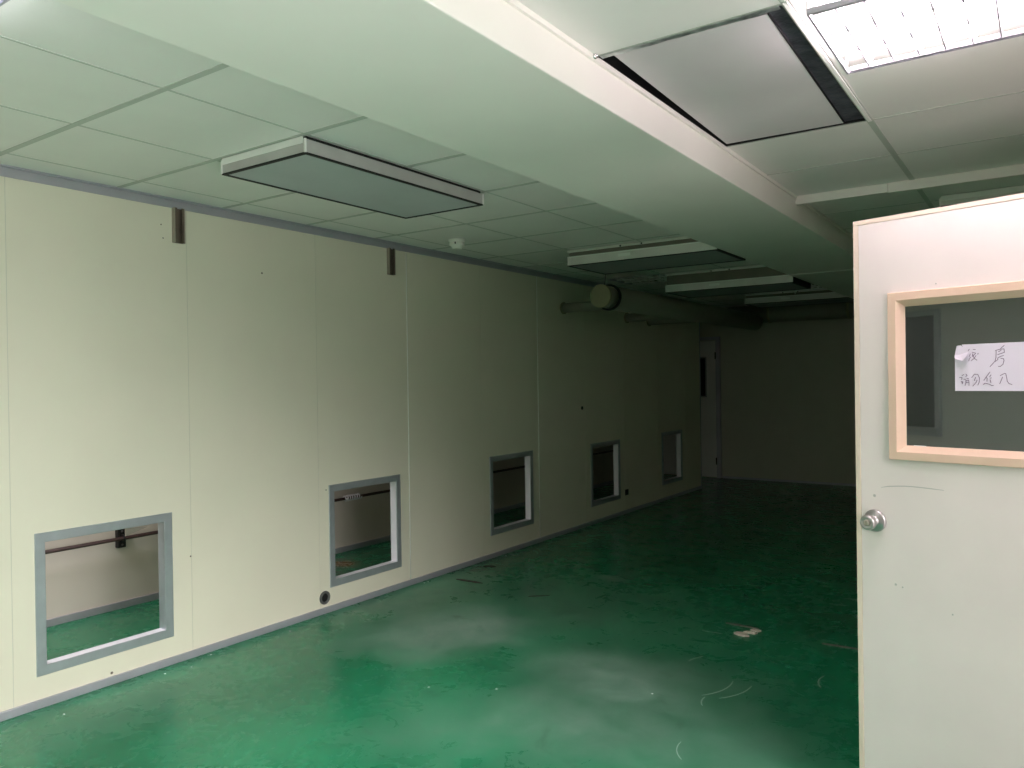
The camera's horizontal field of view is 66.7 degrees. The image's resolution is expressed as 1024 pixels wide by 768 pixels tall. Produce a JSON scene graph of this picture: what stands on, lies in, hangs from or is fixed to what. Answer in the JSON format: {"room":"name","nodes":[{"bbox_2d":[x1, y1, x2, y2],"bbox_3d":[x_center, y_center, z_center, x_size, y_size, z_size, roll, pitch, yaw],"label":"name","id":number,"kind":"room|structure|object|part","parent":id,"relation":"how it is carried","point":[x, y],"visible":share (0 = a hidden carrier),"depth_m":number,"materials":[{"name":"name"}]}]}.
{"room":"clean room","nodes":[
{"label":"clean room","id":0,"kind":"room"},
{"bbox_2d":[45,445,613,619],"bbox_3d":[-1.409,0.118,6.967,0.050,2.700,12.450,-1,0,35],"label":"wall","id":1,"kind":"structure","parent":0,"point":[85,578],"depth_m":5.28,"materials":[{"name":"beige paint"}]},
{"bbox_2d":[45,450,612,553],"bbox_3d":[-1.343,0.994,6.934,0.080,0.128,12.350,-1,0,35],"label":"pipe","id":2,"kind":"object","parent":1,"relation":"attached to","point":[120,539],"visible":0.41,"depth_m":5.14,"materials":[{"name":"black plastic"}]},
{"bbox_3d":[-2.597,1.020,5.159,0.038,0.128,0.054,-1,0,35],"label":"clip plate","id":3,"kind":"part","parent":2,"relation":"part of","materials":[{"name":"black plastic"}]},
{"bbox_2d":[343,493,361,501],"bbox_3d":[-1.393,0.995,6.817,0.078,0.056,0.201,-1,0,35],"label":"clamp","id":4,"kind":"object","parent":2,"relation":"on","point":[357,494],"visible":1,"depth_m":6.80,"materials":[{"name":"silver metal"}]},
{"bbox_2d":[46,480,613,626],"bbox_3d":[-1.365,1.444,6.956,0.012,0.048,12.450,-1,0,35],"label":"baseboard","id":5,"kind":"structure","parent":1,"relation":"attached to","point":[155,596],"depth_m":5.25,"materials":[{"name":"metal"}]},
{"bbox_2d":[0,176,701,711],"bbox_3d":[-0.713,0.114,5.777,0.062,2.700,11.283,-1,0,35],"label":"wall","id":6,"kind":"structure","parent":0,"point":[221,380],"depth_m":4.64,"materials":[{"name":"beige paint"}]},
{"bbox_2d":[34,512,173,676],"bbox_3d":[-2.024,1.016,3.875,0.070,0.660,0.681,-1,0,35],"label":"window","id":7,"kind":"structure","parent":6,"relation":"in","point":[44,666],"depth_m":3.85,"materials":[{"name":"grey metal"}]},
{"bbox_3d":[-2.045,1.016,3.890,0.004,0.660,0.681,-1,0,35],"label":"frame","id":8,"kind":"part","parent":7,"relation":"part of","materials":[{"name":"grey metal"}]},
{"bbox_3d":[-2.018,1.306,3.875,0.052,0.009,0.609,-1,0,35],"label":"sill","id":9,"kind":"part","parent":7,"relation":"part of","materials":[{"name":"white metal"}]},
{"bbox_2d":[172,207,185,243],"bbox_3d":[-1.789,-0.849,4.172,0.024,0.186,0.064,-1,0,35],"label":"wall bracket","id":10,"kind":"object","parent":6,"relation":"attached to","point":[178,216],"visible":1,"depth_m":4.18,"materials":[{"name":"brown metal"}]},
{"bbox_2d":[319,591,329,604],"bbox_3d":[-1.201,1.374,4.999,0.010,0.086,0.086,-1,0,35],"label":"port","id":11,"kind":"object","parent":6,"relation":"attached to","point":[324,598],"visible":1,"depth_m":5.00,"materials":[{"name":"black"}]},
{"bbox_2d":[0,164,697,302],"bbox_3d":[-0.705,-0.988,5.742,0.022,0.050,11.265,-1,0,35],"label":"trim","id":12,"kind":"structure","parent":6,"relation":"attached to","point":[9,171],"depth_m":4.50,"materials":[{"name":"metal"}]},
{"bbox_2d":[0,486,701,721],"bbox_3d":[-0.673,1.444,5.756,0.014,0.040,11.265,-1,0,35],"label":"baseboard","id":13,"kind":"structure","parent":6,"relation":"attached to","point":[32,706],"depth_m":4.60,"materials":[{"name":"metal"}]},
{"bbox_2d":[328,474,401,587],"bbox_3d":[-1.013,0.985,5.329,0.062,0.664,0.673,-1,0,35],"label":"window","id":14,"kind":"structure","parent":6,"relation":"in","point":[395,487],"depth_m":5.38,"materials":[{"name":"grey metal"}]},
{"bbox_3d":[-1.010,1.276,5.331,0.052,0.009,0.601,-1,0,35],"label":"sill","id":15,"kind":"part","parent":14,"relation":"part of","materials":[{"name":"grey metal"}]},
{"bbox_3d":[-1.037,0.985,5.346,0.004,0.664,0.673,-1,0,35],"label":"frame","id":16,"kind":"part","parent":14,"relation":"part of","materials":[{"name":"grey metal"}]},
{"bbox_2d":[387,248,395,274],"bbox_3d":[-0.857,-0.869,5.518,0.024,0.186,0.064,-1,0,35],"label":"wall bracket","id":17,"kind":"object","parent":6,"relation":"attached to","point":[391,259],"visible":1,"depth_m":5.52,"materials":[{"name":"brown metal"}]},
{"bbox_2d":[489,450,533,535],"bbox_3d":[-0.018,0.934,6.768,0.062,0.660,0.658,-1,0,35],"label":"window","id":18,"kind":"structure","parent":6,"relation":"in","point":[529,493],"depth_m":6.88,"materials":[{"name":"grey metal"}]},
{"bbox_3d":[-0.042,0.934,6.784,0.004,0.660,0.658,-1,0,35],"label":"frame","id":19,"kind":"part","parent":18,"relation":"part of","materials":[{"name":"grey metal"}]},
{"bbox_3d":[-0.015,1.223,6.770,0.052,0.009,0.586,-1,0,35],"label":"sill","id":20,"kind":"part","parent":18,"relation":"part of","materials":[{"name":"grey metal"}]},
{"bbox_2d":[590,439,620,506],"bbox_3d":[0.966,0.927,8.189,0.062,0.644,0.656,-1,0,35],"label":"window","id":21,"kind":"structure","parent":6,"relation":"in","point":[616,443],"depth_m":8.37,"materials":[{"name":"grey metal"}]},
{"bbox_3d":[0.969,1.208,8.191,0.052,0.009,0.584,-1,0,35],"label":"sill","id":22,"kind":"part","parent":21,"relation":"part of","materials":[{"name":"grey metal"}]},
{"bbox_2d":[661,430,682,485],"bbox_3d":[1.958,0.900,9.623,0.062,0.636,0.628,-1,0,35],"label":"window","id":23,"kind":"structure","parent":6,"relation":"in","point":[678,433],"depth_m":9.83,"materials":[{"name":"grey metal"}]},
{"bbox_2d":[0,474,858,767],"bbox_3d":[0.879,1.473,5.403,5.570,0.061,12.450,-1,0,35],"label":"floor","id":24,"kind":"structure","parent":0,"point":[640,603],"depth_m":4.04,"materials":[{"name":"green paint"}]},
{"bbox_2d":[456,579,482,583],"bbox_3d":[-0.314,1.456,5.745,0.240,0.006,0.030,-1,0,33],"label":"sliver","id":25,"kind":"object","parent":24,"relation":"on","point":[456,579],"visible":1,"depth_m":5.74,"materials":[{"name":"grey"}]},
{"bbox_2d":[734,631,748,636],"bbox_3d":[1.321,1.435,4.463,0.092,0.013,0.056,-1,0,35],"label":"scrap","id":26,"kind":"object","parent":24,"relation":"on","point":[743,634],"visible":1,"depth_m":4.46,"materials":[{"name":"beige paper"}]},
{"bbox_2d":[726,622,758,628],"bbox_3d":[1.369,1.438,4.626,0.200,0.006,0.018,-1,0,38],"label":"sliver","id":27,"kind":"object","parent":24,"relation":"on","point":[726,622],"visible":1,"depth_m":4.62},
{"bbox_2d":[743,631,757,634],"bbox_3d":[1.379,1.436,4.494,0.077,0.010,0.032,-1,0,35],"label":"scrap","id":28,"kind":"object","parent":24,"relation":"on","point":[748,632],"visible":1,"depth_m":4.48,"materials":[{"name":"beige paper"}]},
{"bbox_2d":[822,643,857,649],"bbox_3d":[1.801,1.433,4.248,0.200,0.006,0.016,-1,0,32],"label":"sliver","id":29,"kind":"object","parent":24,"relation":"on","point":[822,643],"visible":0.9,"depth_m":4.25,"materials":[{"name":"grey"}]},
{"bbox_2d":[0,0,1023,307],"bbox_3d":[0.844,-1.038,5.390,5.470,0.014,12.450,-1,0,35],"label":"ceiling","id":30,"kind":"structure","parent":0,"point":[85,96],"depth_m":3.13,"materials":[{"name":"tile"}]},
{"bbox_2d":[0,0,9,5],"bbox_3d":[-1.431,-1.003,1.699,0.600,0.157,0.600,-1,0,35],"label":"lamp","id":31,"kind":"object","parent":30,"relation":"attached to","point":[2,2],"visible":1,"depth_m":1.89,"materials":[{"name":"white"}]},
{"bbox_2d":[221,136,483,218],"bbox_3d":[-0.714,-0.964,3.752,0.553,0.072,1.193,-1,0,35],"label":"ceiling light","id":32,"kind":"object","parent":30,"relation":"attached to","point":[306,165],"visible":1,"depth_m":3.56,"materials":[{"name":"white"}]},
{"bbox_3d":[-0.714,-0.934,3.752,0.515,0.005,1.155,-1,0,35],"label":"filter panel","id":33,"kind":"part","parent":32,"relation":"part of","materials":[{"name":"plastic"}]},
{"bbox_2d":[54,0,853,298],"bbox_3d":[1.573,-1.084,4.885,0.675,0.360,12.450,-1,0,35],"label":"ceiling beam","id":34,"kind":"structure","parent":30,"relation":"attached to","point":[494,82],"depth_m":2.40,"materials":[{"name":"white paint"}]},
{"bbox_2d":[792,269,853,274],"bbox_3d":[2.613,-0.924,6.394,0.665,0.004,0.020,-1,0,35],"label":"trim","id":35,"kind":"structure","parent":34,"relation":"attached to","point":[850,269],"depth_m":6.43,"materials":[{"name":"white metal"}]},
{"bbox_2d":[449,238,465,249],"bbox_3d":[-0.387,-0.984,5.487,0.120,0.064,0.120,-1,0,35],"label":"smoke detector","id":36,"kind":"object","parent":30,"relation":"attached to","point":[457,243],"visible":1,"depth_m":5.45,"materials":[{"name":"white plastic"}]},
{"bbox_2d":[567,236,745,274],"bbox_3d":[1.084,-0.975,5.898,1.189,0.122,0.605,-1,0,35],"label":"ceiling light","id":37,"kind":"object","parent":30,"relation":"attached to","point":[683,251],"visible":0.73,"depth_m":5.76,"materials":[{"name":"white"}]},
{"bbox_3d":[0.823,-0.952,5.715,0.100,0.020,0.002,-1,0,35],"label":"name plate","id":38,"kind":"part","parent":37,"relation":"part of","materials":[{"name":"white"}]},
{"bbox_3d":[1.085,-0.920,5.900,1.155,0.005,0.570,-1,0,35],"label":"filter panel","id":39,"kind":"part","parent":37,"relation":"part of","materials":[{"name":"plastic"}]},
{"bbox_3d":[1.575,-0.957,5.564,0.002,0.072,0.596,-1,0,35],"label":"plate","id":40,"kind":"part","parent":37,"relation":"part of","materials":[{"name":"black"}]},
{"bbox_2d":[560,274,762,329],"bbox_3d":[1.815,-0.870,8.768,0.717,0.388,4.354,-1,0,35],"label":"duct","id":41,"kind":"object","parent":30,"relation":"hanging from","point":[654,309],"visible":0.99,"depth_m":7.88,"materials":[{"name":"metal"}]},
{"bbox_2d":[593,1,871,146],"bbox_3d":[0.817,-1.068,2.706,0.592,0.126,1.195,-1,0,35],"label":"ceiling light","id":42,"kind":"object","parent":30,"relation":"attached to","point":[755,76],"visible":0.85,"depth_m":2.60,"materials":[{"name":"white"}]},
{"bbox_2d":[665,265,810,297],"bbox_3d":[2.122,-0.968,7.333,1.189,0.180,0.605,-1,0,35],"label":"ceiling light","id":43,"kind":"object","parent":30,"relation":"attached to","point":[758,278],"visible":0.78,"depth_m":7.15,"materials":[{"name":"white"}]},
{"bbox_3d":[2.123,-0.883,7.335,1.155,0.005,0.570,-1,0,35],"label":"filter panel","id":44,"kind":"part","parent":43,"relation":"part of","materials":[{"name":"plastic"}]},
{"bbox_3d":[2.612,-0.921,6.999,0.002,0.072,0.596,-1,0,35],"label":"plate","id":45,"kind":"part","parent":43,"relation":"part of","materials":[{"name":"black"}]},
{"bbox_2d":[725,302,853,322],"bbox_3d":[3.702,-0.954,10.340,2.031,0.254,0.254,-1,0,35],"label":"ventilation duct","id":46,"kind":"object","parent":30,"relation":"hanging from","point":[833,310],"visible":0.52,"depth_m":10.15,"materials":[{"name":"metal"}]},
{"bbox_2d":[744,289,853,307],"bbox_3d":[3.455,-1.025,9.268,1.187,0.122,0.605,-1,0,35],"label":"ceiling light","id":47,"kind":"object","parent":30,"relation":"attached to","point":[817,296],"visible":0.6,"depth_m":9.12,"materials":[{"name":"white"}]},
{"bbox_3d":[3.457,-0.970,9.269,1.155,0.005,0.570,-1,0,35],"label":"filter panel","id":48,"kind":"part","parent":47,"relation":"part of","materials":[{"name":"plastic"}]},
{"bbox_2d":[793,283,824,290],"bbox_3d":[3.349,-1.112,8.606,0.600,0.143,0.600,-1,0,35],"label":"tile","id":49,"kind":"object","parent":30,"relation":"attached to","point":[813,287],"visible":0.12,"depth_m":8.84,"materials":[{"name":"tile"}]},
{"bbox_2d":[789,0,1023,73],"bbox_3d":[1.140,-1.042,2.124,0.590,0.157,0.615,-1,0,35],"label":"lamp","id":50,"kind":"object","parent":30,"relation":"attached to","point":[856,35],"visible":1,"depth_m":2.23,"materials":[{"name":"white plastic"}]},
{"bbox_2d":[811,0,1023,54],"bbox_3d":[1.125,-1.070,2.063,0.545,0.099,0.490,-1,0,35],"label":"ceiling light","id":51,"kind":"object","parent":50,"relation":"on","point":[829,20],"depth_m":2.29,"materials":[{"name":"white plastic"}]},
{"bbox_2d":[796,164,1023,204],"bbox_3d":[2.200,-1.020,3.878,1.520,0.050,0.034,-1,0,35],"label":"trim","id":52,"kind":"structure","parent":30,"relation":"attached to","point":[1014,170],"depth_m":3.95,"materials":[{"name":"white metal"}]},
{"bbox_2d":[939,185,1023,206],"bbox_3d":[2.900,-1.023,4.327,0.858,0.062,0.593,-1,0,35],"label":"ceiling light","id":53,"kind":"object","parent":30,"relation":"attached to","point":[946,200],"visible":0.48,"depth_m":4.22,"materials":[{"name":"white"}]},
{"bbox_2d":[665,318,855,483],"bbox_3d":[4.419,0.018,10.539,5.570,2.700,0.060,-1,0,35],"label":"wall","id":54,"kind":"structure","parent":0,"point":[788,388],"depth_m":10.88,"materials":[{"name":"beige paint"}]},
{"bbox_2d":[663,336,721,477],"bbox_3d":[2.639,0.348,11.703,1.022,2.080,0.061,-1,0,35],"label":"door","id":55,"kind":"structure","parent":54,"relation":"in","point":[710,357],"depth_m":11.50,"materials":[{"name":"white metal"}]},
{"bbox_3d":[2.670,-0.103,11.668,0.480,0.560,0.002,-1,0,35],"label":"pane","id":56,"kind":"part","parent":55,"relation":"part of","materials":[{"name":"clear glass"}]},
{"bbox_3d":[2.642,0.348,11.707,1.022,2.080,0.050,-1,0,35],"label":"frame","id":57,"kind":"part","parent":55,"relation":"part of","materials":[{"name":"metal"}]},
{"bbox_2d":[723,476,855,485],"bbox_3d":[4.882,1.349,10.194,4.340,0.030,0.012,-1,0,35],"label":"baseboard","id":58,"kind":"structure","parent":54,"relation":"attached to","point":[729,477],"depth_m":10.87,"materials":[{"name":"metal"}]},
{"bbox_3d":[3.129,0.070,3.825,0.050,2.700,12.450,-1,0,35],"label":"wall","id":59,"kind":"structure","parent":0,"visible":0},
{"bbox_2d":[853,193,1023,767],"bbox_3d":[1.451,0.446,2.274,0.117,1.990,0.913,-1,0,-40],"label":"door","id":60,"kind":"structure","parent":59,"relation":"in","point":[940,468],"depth_m":2.43,"materials":[{"name":"white metal"}]},
{"bbox_3d":[1.171,0.454,2.552,0.036,0.050,0.050,-1,0,-40],"label":"knob","id":61,"kind":"part","parent":60,"relation":"part of","materials":[{"name":"silver metal"}]},
{"bbox_3d":[1.445,-0.027,2.281,0.027,0.540,0.668,-1,0,-40],"label":"window molding","id":62,"kind":"part","parent":60,"relation":"part of","materials":[{"name":"beige wood"}]},
{"bbox_3d":[1.458,-0.027,2.291,0.005,0.480,0.608,-1,0,-40],"label":"glass","id":63,"kind":"part","parent":60,"relation":"part of","materials":[{"name":"glass"}]},
{"bbox_2d":[954,342,1023,390],"bbox_3d":[1.454,-0.051,2.277,0.016,0.143,0.298,-1,0,-40],"label":"paper notice","id":64,"kind":"object","parent":60,"relation":"attached to","point":[988,366],"visible":1,"depth_m":2.32,"materials":[{"name":"white paper"}]}
]}

